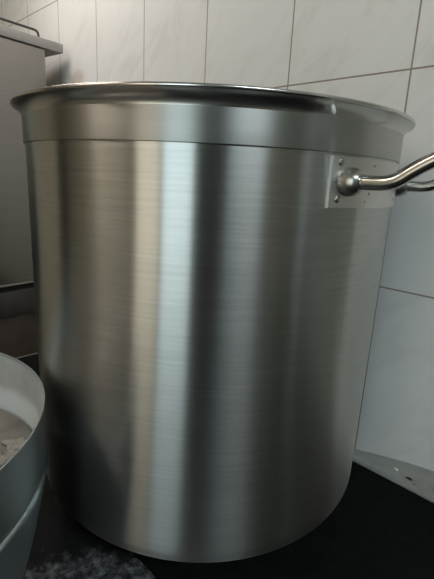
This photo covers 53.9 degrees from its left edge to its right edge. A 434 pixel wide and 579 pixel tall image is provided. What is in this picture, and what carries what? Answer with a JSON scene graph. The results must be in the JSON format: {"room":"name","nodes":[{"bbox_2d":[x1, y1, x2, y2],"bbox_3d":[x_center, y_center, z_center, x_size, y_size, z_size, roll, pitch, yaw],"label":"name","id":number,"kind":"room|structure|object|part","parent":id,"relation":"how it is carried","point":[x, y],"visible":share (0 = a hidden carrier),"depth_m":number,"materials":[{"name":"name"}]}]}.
{"room":"commercial kitchen","nodes":[
{"label":"commercial kitchen","id":0,"kind":"room"},
{"bbox_2d":[0,0,433,502],"bbox_3d":[0.609,-0.106,0.303,5.250,2.660,0.120,16,20,42],"label":"wall","id":1,"kind":"structure","parent":0,"point":[381,52],"depth_m":0.63,"materials":[{"name":"tile"}]},
{"bbox_2d":[352,449,433,502],"bbox_3d":[0.528,0.341,0.383,2.285,0.046,0.009,17,20,42],"label":"trim","id":2,"kind":"structure","parent":1,"relation":"attached to","point":[419,480],"depth_m":0.63,"materials":[{"name":"metal"}]},
{"bbox_3d":[-0.392,1.418,-0.276,5.250,0.100,2.530,16,20,42],"label":"floor","id":3,"kind":"structure","parent":0,"visible":0},
{"bbox_2d":[0,17,62,357],"bbox_3d":[-0.844,0.118,1.258,0.620,1.606,0.540,13,18,35],"label":"tall cabinet","id":4,"kind":"object","parent":3,"relation":"on","point":[22,54],"visible":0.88,"depth_m":1.07,"materials":[{"name":"grey metal"}]},
{"bbox_3d":[-0.840,-0.001,1.210,0.596,0.068,0.470,13,18,35],"label":"panel","id":5,"kind":"part","parent":4,"relation":"part of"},
{"bbox_3d":[-0.863,0.465,1.333,0.574,0.895,0.455,13,18,35],"label":"panel","id":6,"kind":"part","parent":4,"relation":"part of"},
{"bbox_3d":[-0.571,-0.591,0.877,0.006,0.019,0.444,13,18,35],"label":"guard rail","id":7,"kind":"part","parent":4,"relation":"part of","materials":[{"name":"grey metal"}]},
{"bbox_3d":[-0.823,-0.334,1.124,0.596,0.581,0.470,13,18,35],"label":"panel","id":8,"kind":"part","parent":4,"relation":"part of","materials":[{"name":"metal"}]},
{"bbox_2d":[16,352,433,578],"bbox_3d":[0.208,0.833,0.205,2.292,0.851,0.832,16,20,42],"label":"countertop","id":9,"kind":"structure","parent":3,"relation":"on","point":[379,528],"depth_m":0.51,"materials":[{"name":"black stone"}]},
{"bbox_2d":[0,353,47,578],"bbox_3d":[-0.322,0.214,0.350,0.347,0.225,0.347,3,14,-1],"label":"bowl","id":10,"kind":"object","parent":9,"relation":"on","point":[22,392],"visible":0.98,"depth_m":0.34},
{"bbox_2d":[0,409,31,468],"bbox_3d":[-0.320,0.177,0.341,0.332,0.023,0.332,3,14,-1],"label":"broth","id":11,"kind":"object","parent":10,"relation":"in","point":[14,432],"visible":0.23,"depth_m":0.44,"materials":[{"name":"beige food"}]},
{"bbox_3d":[-0.143,0.390,0.214,1.588,0.029,0.478,16,20,42],"label":"crusted plate","id":12,"kind":"part","parent":9,"relation":"part of","materials":[{"name":"metal"}]},
{"bbox_3d":[-0.025,0.250,0.600,0.290,0.059,0.290,3,14,-1],"label":"stand","id":13,"kind":"object","parent":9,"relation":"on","visible":0},
{"bbox_2d":[10,81,433,562],"bbox_3d":[-0.013,0.016,0.540,0.522,0.424,0.451,3,14,-1],"label":"stockpot","id":14,"kind":"object","parent":13,"relation":"on","point":[207,258],"visible":1,"depth_m":0.35,"materials":[{"name":"metal"}]},
{"bbox_3d":[0.146,-0.096,0.390,0.020,0.040,0.167,14,18,36],"label":"handle plate","id":15,"kind":"part","parent":14,"relation":"part of","materials":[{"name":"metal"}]},
{"bbox_3d":[0.191,-0.099,0.353,0.104,0.040,0.144,14,18,36],"label":"handle rod","id":16,"kind":"part","parent":14,"relation":"part of","materials":[{"name":"metal"}]}
]}

